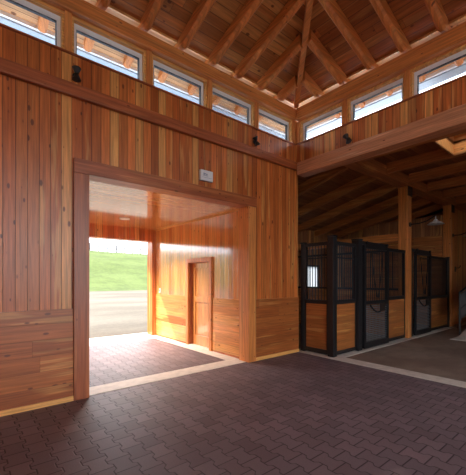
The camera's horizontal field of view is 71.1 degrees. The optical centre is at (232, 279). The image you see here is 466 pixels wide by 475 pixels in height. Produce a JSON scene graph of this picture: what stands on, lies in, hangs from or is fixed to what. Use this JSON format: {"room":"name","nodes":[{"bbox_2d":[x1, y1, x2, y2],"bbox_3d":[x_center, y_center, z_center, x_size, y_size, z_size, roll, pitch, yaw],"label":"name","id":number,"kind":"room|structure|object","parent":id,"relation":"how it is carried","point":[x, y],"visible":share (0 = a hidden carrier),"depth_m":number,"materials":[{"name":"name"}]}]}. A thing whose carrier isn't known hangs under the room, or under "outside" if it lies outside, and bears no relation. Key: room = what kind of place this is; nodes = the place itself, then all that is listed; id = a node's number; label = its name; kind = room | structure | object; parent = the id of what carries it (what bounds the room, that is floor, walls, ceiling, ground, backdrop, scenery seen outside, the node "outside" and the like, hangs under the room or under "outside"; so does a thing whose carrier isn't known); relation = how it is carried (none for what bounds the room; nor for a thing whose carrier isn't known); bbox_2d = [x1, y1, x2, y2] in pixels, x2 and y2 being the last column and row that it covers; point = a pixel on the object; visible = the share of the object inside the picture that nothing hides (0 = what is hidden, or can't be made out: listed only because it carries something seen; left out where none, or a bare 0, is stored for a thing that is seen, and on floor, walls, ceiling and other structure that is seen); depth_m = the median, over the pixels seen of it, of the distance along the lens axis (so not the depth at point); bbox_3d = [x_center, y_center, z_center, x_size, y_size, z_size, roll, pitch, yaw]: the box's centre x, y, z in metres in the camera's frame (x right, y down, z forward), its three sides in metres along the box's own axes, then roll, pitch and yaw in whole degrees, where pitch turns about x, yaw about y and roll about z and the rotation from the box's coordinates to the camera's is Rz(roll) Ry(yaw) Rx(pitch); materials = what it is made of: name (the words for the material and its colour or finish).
{"room":"farm building","nodes":[
{"label":"farm building","id":0,"kind":"room"},
{"bbox_2d":[89,250,146,290],"bbox_3d":[-25.846,-4.493,86.290,210.000,12.105,75.000,0,0,-40],"label":"hill","id":1,"kind":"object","parent":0,"point":[108,271],"visible":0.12,"depth_m":64.91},
{"bbox_2d":[89,243,144,253],"bbox_3d":[-36.651,-9.399,98.909,49.740,3.194,0.380,0,0,-40],"label":"fence","id":2,"kind":"object","parent":1,"relation":"on","point":[99,246],"visible":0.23,"depth_m":99.44,"materials":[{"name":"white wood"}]},
{"bbox_2d":[89,223,155,334],"bbox_3d":[-3.349,0.070,8.063,3.000,2.860,0.300,0,0,-40],"label":"wall","id":3,"kind":"structure","parent":0,"point":[97,231],"depth_m":8.83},
{"bbox_2d":[0,26,297,311],"bbox_3d":[-2.176,-0.665,4.065,9.020,4.330,0.200,0,0,-40],"label":"wall","id":4,"kind":"structure","parent":0,"point":[42,130],"depth_m":4.09,"materials":[{"name":"wood"}]},
{"bbox_2d":[5,0,63,48],"bbox_3d":[-2.514,-3.075,3.772,0.995,0.490,0.140,0,0,-40],"label":"window","id":5,"kind":"structure","parent":4,"relation":"in","point":[40,8],"depth_m":3.97,"materials":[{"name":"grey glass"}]},
{"bbox_2d":[0,309,72,410],"bbox_3d":[-3.712,0.899,2.651,4.450,1.082,0.026,0,0,-40],"label":"wainscot","id":6,"kind":"structure","parent":4,"relation":"attached to","point":[36,347],"depth_m":3.79,"materials":[{"name":"wood"}]},
{"bbox_2d":[72,65,80,81],"bbox_3d":[-1.945,-2.560,4.053,0.104,0.156,0.112,0,0,-40],"label":"wall lamp","id":7,"kind":"object","parent":4,"relation":"attached to","point":[76,69],"visible":1,"depth_m":4.03,"materials":[{"name":"black metal"}]},
{"bbox_2d":[73,172,88,400],"bbox_3d":[-1.980,0.080,4.194,0.185,2.840,0.250,0,0,-40],"label":"door frame","id":8,"kind":"structure","parent":4,"relation":"attached to","point":[80,181],"depth_m":4.09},
{"bbox_2d":[72,16,145,81],"bbox_3d":[-1.685,-3.075,4.457,0.995,0.490,0.140,0,0,-40],"label":"window","id":9,"kind":"structure","parent":4,"relation":"in","point":[79,26],"depth_m":4.44,"materials":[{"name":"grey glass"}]},
{"bbox_2d":[0,23,295,145],"bbox_3d":[-2.091,-2.819,4.119,8.820,0.022,0.225,0,0,-40],"label":"sill","id":10,"kind":"structure","parent":4,"relation":"attached to","point":[1,24],"depth_m":4.48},
{"bbox_2d":[64,10,71,51],"bbox_3d":[-2.090,-3.075,4.103,0.080,0.490,0.170,0,0,-40],"label":"post","id":11,"kind":"object","parent":10,"relation":"on","point":[67,15],"visible":0.64,"depth_m":4.04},
{"bbox_2d":[146,50,151,84],"bbox_3d":[-1.261,-3.075,4.787,0.080,0.490,0.170,0,0,-40],"label":"post","id":12,"kind":"object","parent":10,"relation":"on","point":[148,53],"visible":0.57,"depth_m":4.72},
{"bbox_2d":[207,79,211,108],"bbox_3d":[-0.432,-3.075,5.472,0.080,0.490,0.170,0,0,-40],"label":"post","id":13,"kind":"object","parent":10,"relation":"on","point":[209,82],"visible":0.5,"depth_m":5.40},
{"bbox_2d":[254,102,258,128],"bbox_3d":[0.397,-3.075,6.156,0.080,0.490,0.170,0,0,-40],"label":"post","id":14,"kind":"object","parent":10,"relation":"on","point":[256,104],"visible":0.57,"depth_m":6.09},
{"bbox_2d":[292,120,296,143],"bbox_3d":[1.237,-3.075,6.850,0.110,0.490,0.170,0,0,-40],"label":"post","id":15,"kind":"object","parent":10,"relation":"on","point":[293,121],"visible":0.5,"depth_m":6.77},
{"bbox_2d":[0,57,296,170],"bbox_3d":[-2.013,-2.355,4.025,8.820,0.160,0.070,0,0,-40],"label":"beam","id":16,"kind":"structure","parent":4,"relation":"attached to","point":[9,68],"depth_m":4.44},
{"bbox_2d":[0,349,298,416],"bbox_3d":[-2.022,1.470,4.036,8.820,0.060,0.040,0,0,-40],"label":"baseboard","id":17,"kind":"structure","parent":4,"relation":"attached to","point":[70,398],"depth_m":3.87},
{"bbox_2d":[73,157,256,207],"bbox_3d":[-0.844,-1.430,5.126,3.125,0.180,0.260,0,0,-40],"label":"door frame","id":18,"kind":"structure","parent":4,"relation":"attached to","point":[97,172],"depth_m":4.78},
{"bbox_2d":[152,54,206,106],"bbox_3d":[-0.856,-3.075,5.141,0.995,0.490,0.140,0,0,-40],"label":"window","id":19,"kind":"structure","parent":4,"relation":"in","point":[200,83],"depth_m":5.17,"materials":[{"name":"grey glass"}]},
{"bbox_2d":[199,169,212,182],"bbox_3d":[-0.439,-1.700,5.331,0.240,0.170,0.058,0,0,-40],"label":"sign","id":20,"kind":"object","parent":4,"relation":"attached to","point":[204,175],"visible":1,"depth_m":5.30,"materials":[{"name":"white plastic"}]},
{"bbox_2d":[212,82,253,126],"bbox_3d":[-0.027,-3.075,5.825,0.995,0.490,0.140,0,0,-40],"label":"window","id":21,"kind":"structure","parent":4,"relation":"in","point":[225,101],"depth_m":5.85,"materials":[{"name":"clear glass"}]},
{"bbox_2d":[252,136,259,145],"bbox_3d":[0.430,-2.560,6.014,0.163,0.182,0.112,0,0,-40],"label":"wall lamp","id":22,"kind":"object","parent":4,"relation":"attached to","point":[255,139],"visible":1,"depth_m":5.99,"materials":[{"name":"black metal"}]},
{"bbox_2d":[259,105,291,141],"bbox_3d":[0.802,-3.075,6.510,0.995,0.490,0.140,0,0,-40],"label":"window","id":23,"kind":"structure","parent":4,"relation":"in","point":[270,121],"depth_m":6.56,"materials":[{"name":"clear glass"}]},
{"bbox_2d":[256,297,298,356],"bbox_3d":[0.888,0.899,6.448,1.260,1.082,0.026,0,0,-40],"label":"wainscot","id":24,"kind":"structure","parent":4,"relation":"attached to","point":[277,319],"depth_m":6.41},
{"bbox_3d":[-5.001,-3.075,1.719,0.995,0.490,0.140,0,0,-40],"label":"window","id":25,"kind":"structure","parent":4,"relation":"in","visible":0},
{"bbox_2d":[41,0,298,121],"bbox_3d":[-1.978,-3.420,4.085,8.950,0.200,0.120,0,0,-40],"label":"beam","id":26,"kind":"structure","parent":25,"relation":"on","point":[83,10],"depth_m":4.82,"materials":[{"name":"wood"}]},
{"bbox_2d":[38,16,48,32],"bbox_3d":[-1.064,-4.186,2.577,0.105,1.657,4.790,0,0,-40],"label":"rafter","id":27,"kind":"object","parent":26,"relation":"on","point":[43,23],"visible":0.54,"depth_m":4.35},
{"bbox_2d":[84,0,110,51],"bbox_3d":[-0.703,-4.142,3.051,0.105,1.570,4.520,0,0,-40],"label":"rafter","id":28,"kind":"object","parent":26,"relation":"on","point":[102,4],"visible":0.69,"depth_m":4.48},
{"bbox_2d":[108,5,139,24],"bbox_3d":[-1.510,-3.663,4.492,0.477,0.035,0.030,0,0,-40],"label":"board","id":29,"kind":"object","parent":28,"relation":"attached to","point":[110,7],"visible":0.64,"depth_m":4.49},
{"bbox_2d":[123,0,164,68],"bbox_3d":[-0.436,-4.048,3.654,0.105,1.382,3.930,0,0,-40],"label":"rafter","id":30,"kind":"object","parent":26,"relation":"on","point":[153,7],"visible":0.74,"depth_m":4.49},
{"bbox_2d":[158,0,215,82],"bbox_3d":[-0.164,-3.952,4.267,0.105,1.190,3.330,0,0,-40],"label":"rafter","id":31,"kind":"object","parent":26,"relation":"on","point":[203,8],"visible":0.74,"depth_m":4.73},
{"bbox_2d":[150,27,177,43],"bbox_3d":[-1.051,-3.663,4.870,0.487,0.035,0.030,0,0,-40],"label":"board","id":32,"kind":"object","parent":31,"relation":"attached to","point":[152,29],"visible":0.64,"depth_m":4.87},
{"bbox_2d":[187,47,207,59],"bbox_3d":[-0.596,-3.663,5.246,0.467,0.035,0.030,0,0,-40],"label":"board","id":33,"kind":"object","parent":31,"relation":"attached to","point":[188,48],"visible":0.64,"depth_m":5.26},
{"bbox_2d":[188,0,262,94],"bbox_3d":[0.099,-3.859,4.860,0.105,1.004,2.750,0,0,-40],"label":"rafter","id":34,"kind":"object","parent":26,"relation":"on","point":[249,8],"visible":0.76,"depth_m":4.94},
{"bbox_2d":[217,63,233,72],"bbox_3d":[-0.160,-3.663,5.606,0.437,0.035,0.030,0,0,-40],"label":"board","id":35,"kind":"object","parent":34,"relation":"attached to","point":[218,64],"visible":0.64,"depth_m":5.62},
{"bbox_2d":[230,0,305,78],"bbox_3d":[0.348,-3.771,5.422,0.105,0.828,2.200,0,0,-40],"label":"rafter","id":36,"kind":"object","parent":26,"relation":"on","point":[288,11],"visible":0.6,"depth_m":5.12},
{"bbox_2d":[253,34,302,90],"bbox_3d":[0.597,-3.683,5.984,0.105,0.652,1.650,0,0,-40],"label":"rafter","id":37,"kind":"object","parent":26,"relation":"on","point":[293,49],"visible":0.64,"depth_m":5.65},
{"bbox_2d":[273,76,297,100],"bbox_3d":[0.851,-3.594,6.557,0.105,0.473,1.090,0,0,-40],"label":"rafter","id":38,"kind":"object","parent":26,"relation":"on","point":[291,85],"visible":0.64,"depth_m":6.26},
{"bbox_2d":[294,0,313,108],"bbox_3d":[1.020,-4.293,3.763,0.090,1.507,5.961,0,0,5],"label":"rafter","id":39,"kind":"object","parent":26,"relation":"on","point":[309,3],"visible":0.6,"depth_m":5.42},
{"bbox_2d":[89,338,223,386],"bbox_3d":[-2.123,1.600,6.365,2.730,0.200,2.980,0,0,-40],"label":"floor","id":40,"kind":"structure","parent":0,"point":[115,362],"depth_m":6.15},
{"bbox_2d":[89,332,234,359],"bbox_3d":[-2.240,1.598,6.916,3.250,0.204,3.980,0,0,-40],"label":"threshold","id":41,"kind":"object","parent":40,"relation":"on","point":[138,336],"visible":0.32,"depth_m":7.93,"materials":[{"name":"concrete"}]},
{"bbox_2d":[89,180,238,229],"bbox_3d":[-2.152,-1.385,6.730,3.250,0.050,3.880,0,0,-40],"label":"ceiling","id":42,"kind":"structure","parent":0,"point":[108,203],"depth_m":6.20,"materials":[{"name":"wood"}]},
{"bbox_2d":[156,211,238,298],"bbox_3d":[-0.974,0.070,7.715,0.220,2.860,3.860,0,0,-40],"label":"wall","id":43,"kind":"structure","parent":0,"point":[217,237],"depth_m":7.17,"materials":[{"name":"wood"}]},
{"bbox_2d":[156,294,238,358],"bbox_3d":[-0.964,0.935,7.529,0.040,1.130,3.560,0,0,-40],"label":"wainscot","id":44,"kind":"structure","parent":43,"relation":"attached to","point":[170,309],"depth_m":6.83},
{"bbox_2d":[156,209,238,230],"bbox_3d":[-0.972,-1.343,7.523,0.019,0.035,3.560,0,0,-40],"label":"trim","id":45,"kind":"structure","parent":43,"relation":"attached to","point":[235,209],"depth_m":7.20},
{"bbox_2d":[186,257,212,350],"bbox_3d":[-0.709,0.505,7.299,0.190,1.990,1.010,0,0,-40],"label":"door","id":46,"kind":"structure","parent":43,"relation":"in","point":[199,271],"depth_m":7.41,"materials":[{"name":"brown wood"}]},
{"bbox_2d":[239,206,255,362],"bbox_3d":[0.269,0.080,6.064,0.185,2.840,0.270,0,0,-40],"label":"door frame","id":47,"kind":"structure","parent":43,"relation":"attached to","point":[247,215],"depth_m":5.98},
{"bbox_2d":[0,324,465,474],"bbox_3d":[5.610,1.600,4.514,21.600,0.200,14.880,0,0,-40],"label":"floor","id":48,"kind":"structure","parent":0,"point":[297,413],"depth_m":3.34,"materials":[{"name":"brick"}]},
{"bbox_2d":[89,358,244,395],"bbox_3d":[-0.977,1.597,5.165,2.970,0.206,0.330,0,0,-40],"label":"threshold","id":49,"kind":"object","parent":48,"relation":"on","point":[104,388],"visible":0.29,"depth_m":5.00,"materials":[{"name":"concrete"}]},
{"bbox_2d":[298,250,396,334],"bbox_3d":[3.281,0.340,9.944,0.060,2.320,3.480,0,0,-40],"label":"divider","id":50,"kind":"object","parent":48,"relation":"on","point":[370,309],"visible":0.36,"depth_m":9.68,"materials":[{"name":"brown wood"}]},
{"bbox_2d":[308,252,392,287],"bbox_3d":[3.281,-0.270,9.944,0.015,0.980,3.318,0,0,-40],"label":"grille","id":51,"kind":"object","parent":50,"relation":"attached to","point":[349,252],"depth_m":10.32,"materials":[{"name":"black metal"}]},
{"bbox_2d":[299,350,465,387],"bbox_3d":[5.247,1.597,2.315,0.300,0.206,11.950,0,0,-40],"label":"threshold","id":52,"kind":"object","parent":48,"relation":"on","point":[343,359],"visible":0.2,"depth_m":5.38,"materials":[{"name":"concrete"}]},
{"bbox_2d":[110,0,465,101],"bbox_3d":[0.723,-4.415,0.655,8.750,1.450,8.750,0,0,-40],"label":"ceiling","id":53,"kind":"structure","parent":0,"point":[413,17],"depth_m":5.01,"materials":[{"name":"wood"}]},
{"bbox_2d":[298,230,344,286],"bbox_3d":[3.914,-0.150,12.852,11.600,3.300,0.160,0,0,-40],"label":"wall","id":54,"kind":"structure","parent":0,"point":[307,236],"depth_m":12.11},
{"bbox_2d":[311,265,316,286],"bbox_3d":[2.841,-0.100,11.953,0.900,0.900,0.100,0,0,-40],"label":"window","id":55,"kind":"structure","parent":54,"relation":"in","point":[311,265],"depth_m":12.05,"materials":[{"name":"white glass"}]},
{"bbox_2d":[298,166,348,196],"bbox_3d":[1.367,-2.111,8.397,0.120,1.053,3.470,0,0,-40],"label":"rafter","id":56,"kind":"object","parent":54,"relation":"on","point":[322,177],"visible":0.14,"depth_m":7.57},
{"bbox_2d":[298,175,375,217],"bbox_3d":[2.293,-2.111,9.161,0.120,1.053,3.470,0,0,-40],"label":"rafter","id":57,"kind":"object","parent":54,"relation":"on","point":[362,180],"visible":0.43,"depth_m":8.58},
{"bbox_2d":[298,184,397,232],"bbox_3d":[3.218,-2.111,9.925,0.120,1.053,3.470,0,0,-40],"label":"rafter","id":58,"kind":"object","parent":54,"relation":"on","point":[386,188],"visible":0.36,"depth_m":9.63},
{"bbox_2d":[314,194,416,236],"bbox_3d":[4.144,-2.111,10.688,0.120,1.053,3.470,0,0,-40],"label":"rafter","id":59,"kind":"object","parent":54,"relation":"on","point":[392,201],"visible":0.79,"depth_m":10.65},
{"bbox_2d":[333,198,431,238],"bbox_3d":[5.069,-2.111,11.452,0.120,1.053,3.470,0,0,-40],"label":"rafter","id":60,"kind":"object","parent":54,"relation":"on","point":[421,202],"visible":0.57,"depth_m":11.38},
{"bbox_2d":[387,204,442,222],"bbox_3d":[5.995,-2.111,12.216,0.120,1.053,3.470,0,0,-40],"label":"rafter","id":61,"kind":"object","parent":54,"relation":"on","point":[436,207],"visible":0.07,"depth_m":11.30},
{"bbox_2d":[298,168,442,233],"bbox_3d":[4.957,-2.215,11.707,11.450,1.070,4.055,0,0,-40],"label":"ceiling","id":62,"kind":"structure","parent":0,"point":[348,175],"depth_m":9.58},
{"bbox_2d":[296,77,465,162],"bbox_3d":[4.174,-2.604,3.504,0.200,0.408,8.750,0,0,-40],"label":"wall","id":63,"kind":"structure","parent":0,"point":[451,95],"depth_m":5.30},
{"bbox_2d":[300,102,341,141],"bbox_3d":[1.759,-3.055,6.415,0.140,0.450,1.005,0,0,-40],"label":"window","id":64,"kind":"structure","parent":63,"relation":"in","point":[305,124],"depth_m":6.50,"materials":[{"name":"grey metal"}]},
{"bbox_2d":[343,133,351,143],"bbox_3d":[2.046,-2.530,5.838,0.112,0.182,0.163,0,0,-40],"label":"wall lamp","id":65,"kind":"object","parent":63,"relation":"attached to","point":[345,136],"visible":1,"depth_m":5.82,"materials":[{"name":"black metal"}]},
{"bbox_2d":[347,73,403,122],"bbox_3d":[2.449,-3.055,5.578,0.140,0.450,1.005,0,0,-40],"label":"window","id":66,"kind":"structure","parent":63,"relation":"in","point":[390,84],"depth_m":5.61,"materials":[{"name":"grey metal"}]},
{"bbox_2d":[296,74,465,144],"bbox_3d":[4.194,-2.819,3.501,0.275,0.022,8.720,0,0,-40],"label":"sill","id":67,"kind":"structure","parent":63,"relation":"on","point":[463,76],"depth_m":5.30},
{"bbox_2d":[296,122,299,143],"bbox_3d":[1.402,-3.055,6.823,0.170,0.450,0.079,0,0,-40],"label":"post","id":68,"kind":"object","parent":67,"relation":"on","point":[297,123],"visible":0.57,"depth_m":6.77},
{"bbox_2d":[342,99,346,124],"bbox_3d":[2.092,-3.055,5.987,0.170,0.450,0.080,0,0,-40],"label":"post","id":69,"kind":"object","parent":67,"relation":"on","point":[344,102],"visible":0.57,"depth_m":5.93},
{"bbox_2d":[296,22,465,121],"bbox_3d":[4.106,-3.400,3.399,0.140,0.240,8.675,0,0,-40],"label":"beam","id":70,"kind":"structure","parent":69,"relation":"on","point":[455,37],"depth_m":5.24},
{"bbox_2d":[301,70,339,118],"bbox_3d":[1.734,-3.605,6.398,1.160,0.495,0.105,0,0,-40],"label":"rafter","id":71,"kind":"object","parent":70,"relation":"on","point":[307,81],"visible":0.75,"depth_m":6.15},
{"bbox_2d":[322,82,337,91],"bbox_3d":[1.867,-3.663,6.158,0.040,0.035,0.427,0,0,-40],"label":"board","id":72,"kind":"object","parent":71,"relation":"attached to","point":[336,83],"visible":0.64,"depth_m":6.17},
{"bbox_2d":[306,29,364,107],"bbox_3d":[1.869,-3.691,5.809,1.700,0.668,0.105,0,0,-40],"label":"rafter","id":73,"kind":"object","parent":70,"relation":"on","point":[313,43],"visible":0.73,"depth_m":5.54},
{"bbox_2d":[347,67,366,78],"bbox_3d":[2.208,-3.663,5.745,0.040,0.035,0.417,0,0,-40],"label":"board","id":74,"kind":"object","parent":73,"relation":"attached to","point":[364,68],"visible":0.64,"depth_m":5.75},
{"bbox_2d":[318,0,392,95],"bbox_3d":[2.003,-3.776,5.232,2.230,0.838,0.105,0,0,-40],"label":"rafter","id":75,"kind":"object","parent":70,"relation":"on","point":[331,7],"visible":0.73,"depth_m":5.02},
{"bbox_2d":[375,50,398,63],"bbox_3d":[2.549,-3.663,5.332,0.040,0.035,0.427,0,0,-40],"label":"board","id":76,"kind":"object","parent":75,"relation":"attached to","point":[396,51],"visible":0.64,"depth_m":5.34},
{"bbox_2d":[369,0,425,81],"bbox_3d":[2.138,-3.862,4.644,2.770,1.010,0.105,0,0,-40],"label":"rafter","id":77,"kind":"object","parent":70,"relation":"on","point":[381,7],"visible":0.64,"depth_m":4.76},
{"bbox_2d":[424,0,462,65],"bbox_3d":[2.274,-3.949,4.055,3.310,1.183,0.105,0,0,-40],"label":"rafter","id":78,"kind":"object","parent":70,"relation":"on","point":[437,13],"visible":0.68,"depth_m":4.50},
{"bbox_2d":[409,29,437,46],"bbox_3d":[2.892,-3.663,4.916,0.040,0.035,0.427,0,0,-40],"label":"board","id":79,"kind":"object","parent":78,"relation":"attached to","point":[435,31],"visible":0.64,"depth_m":4.92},
{"bbox_2d":[449,13,465,25],"bbox_3d":[3.236,-3.663,4.500,0.040,0.035,0.427,0,0,-40],"label":"board","id":80,"kind":"object","parent":78,"relation":"attached to","point":[463,16],"visible":1,"depth_m":4.58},
{"bbox_3d":[2.680,-4.208,2.290,4.930,1.702,0.105,0,0,-40],"label":"rafter","id":81,"kind":"object","parent":70,"relation":"on","visible":0},
{"bbox_2d":[0,0,465,126],"bbox_3d":[0.723,-3.603,0.655,10.150,0.274,10.150,0,0,-40],"label":"eave","id":82,"kind":"object","parent":81,"relation":"on","point":[10,8],"visible":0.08,"depth_m":5.00},
{"bbox_2d":[0,10,198,98],"bbox_3d":[-2.561,-3.471,4.555,10.250,0.110,0.044,0,0,-40],"label":"fascia","id":83,"kind":"object","parent":82,"relation":"attached to","point":[4,14],"visible":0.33,"depth_m":4.93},
{"bbox_2d":[0,16,198,103],"bbox_3d":[-2.560,-3.456,4.696,10.430,0.120,0.170,0,0,-40],"label":"gutter","id":84,"kind":"object","parent":83,"relation":"attached to","point":[3,20],"visible":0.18,"depth_m":5.00,"materials":[{"name":"grey metal"}]},
{"bbox_2d":[308,58,465,130],"bbox_3d":[4.687,-3.471,3.862,0.044,0.110,10.250,0,0,-40],"label":"fascia","id":85,"kind":"object","parent":82,"relation":"attached to","point":[452,66],"depth_m":6.08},
{"bbox_2d":[307,63,465,137],"bbox_3d":[4.805,-3.456,3.959,0.260,0.120,10.248,0,0,-40],"label":"gutter","id":86,"kind":"object","parent":85,"relation":"attached to","point":[461,69],"visible":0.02,"depth_m":6.13,"materials":[{"name":"grey metal"}]},
{"bbox_2d":[404,69,409,98],"bbox_3d":[2.783,-3.055,5.150,0.170,0.450,0.080,0,0,-40],"label":"post","id":87,"kind":"object","parent":67,"relation":"on","point":[407,72],"visible":0.64,"depth_m":5.09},
{"bbox_2d":[297,104,465,176],"bbox_3d":[4.175,-2.290,3.456,0.260,0.260,8.675,0,0,-40],"label":"beam","id":88,"kind":"structure","parent":63,"relation":"attached to","point":[452,120],"depth_m":5.27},
{"bbox_2d":[410,44,465,96],"bbox_3d":[3.140,-3.055,4.741,0.140,0.450,1.005,0,0,-40],"label":"window","id":89,"kind":"structure","parent":63,"relation":"in","point":[457,53],"depth_m":4.89,"materials":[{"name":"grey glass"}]},
{"bbox_2d":[345,215,442,324],"bbox_3d":[5.702,-0.300,11.943,0.100,3.600,3.500,0,0,-40],"label":"wall","id":90,"kind":"structure","parent":0,"point":[434,244],"depth_m":11.21,"materials":[{"name":"brown wood"}]},
{"bbox_2d":[345,325,465,381],"bbox_3d":[9.398,1.600,7.206,12.330,0.200,7.810,0,0,-40],"label":"floor","id":91,"kind":"structure","parent":0,"point":[435,354],"depth_m":6.48,"materials":[{"name":"concrete"}]},
{"bbox_2d":[337,322,465,356],"bbox_3d":[6.816,1.596,10.334,12.330,0.208,0.300,0,0,-40],"label":"kerb","id":92,"kind":"object","parent":91,"relation":"on","point":[351,353],"visible":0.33,"depth_m":7.91,"materials":[{"name":"concrete"}]},
{"bbox_2d":[300,235,404,356],"bbox_3d":[2.939,0.310,7.590,3.273,2.361,0.856,0,0,-40],"label":"stall","id":93,"kind":"object","parent":92,"relation":"on","point":[332,327],"visible":0.99,"depth_m":6.83,"materials":[{"name":"black metal"}]},
{"bbox_2d":[307,245,326,299],"bbox_3d":[1.706,-0.145,6.628,0.016,1.090,0.498,0,0,-40],"label":"grille","id":94,"kind":"object","parent":93,"relation":"attached to","point":[309,246],"depth_m":6.65,"materials":[{"name":"black metal"}]},
{"bbox_2d":[337,245,353,299],"bbox_3d":[2.281,-0.145,6.639,0.680,1.090,0.017,0,0,-40],"label":"grille","id":95,"kind":"object","parent":93,"relation":"attached to","point":[348,246],"depth_m":6.68,"materials":[{"name":"black metal"}]},
{"bbox_2d":[366,249,384,300],"bbox_3d":[3.217,-0.110,7.327,0.831,1.140,0.017,0,0,-40],"label":"grille","id":96,"kind":"object","parent":93,"relation":"attached to","point":[366,249],"depth_m":7.27,"materials":[{"name":"black metal"}]},
{"bbox_2d":[371,252,383,297],"bbox_3d":[3.221,-0.104,7.259,0.533,1.016,0.042,0,0,-40],"label":"halter","id":97,"kind":"object","parent":93,"relation":"hanging from","point":[378,296],"visible":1,"depth_m":7.23,"materials":[{"name":"leather"}]},
{"bbox_2d":[370,303,386,312],"bbox_3d":[3.252,0.630,7.292,0.738,0.201,0.036,0,0,-40],"label":"strap","id":98,"kind":"object","parent":93,"relation":"attached to","point":[382,305],"visible":1,"depth_m":7.36,"materials":[{"name":"leather"}]},
{"bbox_2d":[389,251,399,296],"bbox_3d":[4.018,-0.145,8.073,0.789,1.090,0.017,0,0,-40],"label":"grille","id":99,"kind":"object","parent":93,"relation":"attached to","point":[398,252],"depth_m":8.04,"materials":[{"name":"black metal"}]},
{"bbox_2d":[398,186,412,337],"bbox_3d":[4.481,-0.457,8.493,0.265,3.896,0.265,0,0,-40],"label":"timber post","id":100,"kind":"object","parent":92,"relation":"on","point":[405,193],"visible":0.78,"depth_m":8.39,"materials":[{"name":"brown wood"}]},
{"bbox_2d":[298,234,397,250],"bbox_3d":[3.281,-1.120,9.944,0.160,0.200,3.500,0,0,-40],"label":"beam","id":101,"kind":"structure","parent":100,"relation":"attached to","point":[389,238],"depth_m":9.02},
{"bbox_2d":[344,159,465,212],"bbox_3d":[6.344,-2.535,10.034,11.440,0.250,0.280,0,0,-40],"label":"beam","id":102,"kind":"structure","parent":100,"relation":"on","point":[372,168],"depth_m":8.09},
{"bbox_2d":[409,215,444,226],"bbox_3d":[4.804,-1.470,8.098,0.370,0.221,0.783,0,0,-40],"label":"lamp","id":103,"kind":"object","parent":100,"relation":"attached to","point":[435,221],"visible":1,"depth_m":8.01,"materials":[{"name":"black metal"}]},
{"bbox_2d":[411,249,449,336],"bbox_3d":[5.759,0.328,9.474,2.961,2.326,0.171,0,0,-40],"label":"stall","id":104,"kind":"object","parent":92,"relation":"on","point":[438,307],"visible":0.87,"depth_m":9.29,"materials":[{"name":"black metal"}]},
{"bbox_2d":[418,255,428,296],"bbox_3d":[5.234,-0.110,8.991,0.792,1.140,0.017,0,0,-40],"label":"grille","id":105,"kind":"object","parent":104,"relation":"attached to","point":[418,255],"depth_m":9.01,"materials":[{"name":"black metal"}]},
{"bbox_2d":[420,257,428,294],"bbox_3d":[5.249,-0.104,8.934,0.533,1.016,0.042,0,0,-40],"label":"halter","id":106,"kind":"object","parent":104,"relation":"hanging from","point":[420,257],"visible":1,"depth_m":8.90,"materials":[{"name":"leather"}]},
{"bbox_2d":[431,259,445,295],"bbox_3d":[6.229,-0.080,9.898,1.290,1.100,0.017,0,0,-40],"label":"grille","id":107,"kind":"object","parent":104,"relation":"attached to","point":[433,261],"depth_m":9.88,"materials":[{"name":"black metal"}]},
{"bbox_2d":[443,204,454,326],"bbox_3d":[6.980,-0.457,10.556,0.265,3.896,0.265,0,0,-40],"label":"timber post","id":108,"kind":"object","parent":92,"relation":"on","point":[448,210],"visible":0.77,"depth_m":10.45,"materials":[{"name":"brown wood"}]},
{"bbox_2d":[450,329,465,340],"bbox_3d":[7.441,1.150,8.775,3.750,0.700,1.660,0,0,-40],"label":"ramp","id":109,"kind":"object","parent":91,"relation":"on","point":[462,337],"visible":1,"depth_m":8.44,"materials":[{"name":"concrete"}]},
{"bbox_2d":[459,287,465,334],"bbox_3d":[7.119,0.608,9.637,2.598,1.783,0.050,0,0,-40],"label":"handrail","id":110,"kind":"object","parent":91,"relation":"on","point":[462,297],"visible":0.86,"depth_m":8.91,"materials":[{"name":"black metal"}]},
{"bbox_2d":[374,137,465,197],"bbox_3d":[8.832,-2.730,7.012,11.450,0.040,8.230,0,0,-40],"label":"ceiling","id":111,"kind":"structure","parent":0,"point":[427,147],"depth_m":7.33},
{"bbox_2d":[360,129,465,161],"bbox_3d":[5.151,-2.587,3.814,0.120,0.235,7.785,0,0,-40],"label":"joist","id":112,"kind":"object","parent":111,"relation":"attached to","point":[464,130],"visible":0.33,"depth_m":5.95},
{"bbox_2d":[387,148,465,173],"bbox_3d":[6.076,-2.587,4.578,0.120,0.235,7.785,0,0,-40],"label":"joist","id":113,"kind":"object","parent":111,"relation":"attached to","point":[437,155],"visible":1,"depth_m":7.00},
{"bbox_2d":[409,160,465,183],"bbox_3d":[7.001,-2.587,5.342,0.120,0.235,7.785,0,0,-40],"label":"joist","id":114,"kind":"object","parent":111,"relation":"attached to","point":[459,167],"visible":1,"depth_m":7.79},
{"bbox_2d":[427,175,465,191],"bbox_3d":[7.927,-2.587,6.106,0.120,0.235,7.785,0,0,-40],"label":"joist","id":115,"kind":"object","parent":111,"relation":"attached to","point":[459,180],"visible":1,"depth_m":8.71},
{"bbox_2d":[433,132,465,155],"bbox_3d":[4.396,-2.862,5.671,1.080,0.775,1.310,0,0,-40],"label":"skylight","id":116,"kind":"structure","parent":111,"relation":"attached to","point":[457,148],"depth_m":6.35,"materials":[{"name":"brown wood"}]},
{"bbox_2d":[443,186,465,198],"bbox_3d":[8.852,-2.587,6.870,0.120,0.235,7.785,0,0,-40],"label":"joist","id":117,"kind":"object","parent":111,"relation":"attached to","point":[460,191],"visible":1,"depth_m":9.60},
{"bbox_2d":[454,209,465,323],"bbox_3d":[8.877,-0.455,12.204,4.770,3.891,0.120,0,0,-40],"label":"wall","id":118,"kind":"structure","parent":0,"point":[459,216],"depth_m":11.18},
{"label":"outside","id":119,"kind":"structure","parent":0,"visible":0},
{"bbox_2d":[89,290,146,338],"bbox_3d":[-1.987,1.640,33.824,220.000,0.220,37.300,0,0,-40],"label":"gravel yard","id":120,"kind":"structure","parent":119,"point":[111,313],"depth_m":14.89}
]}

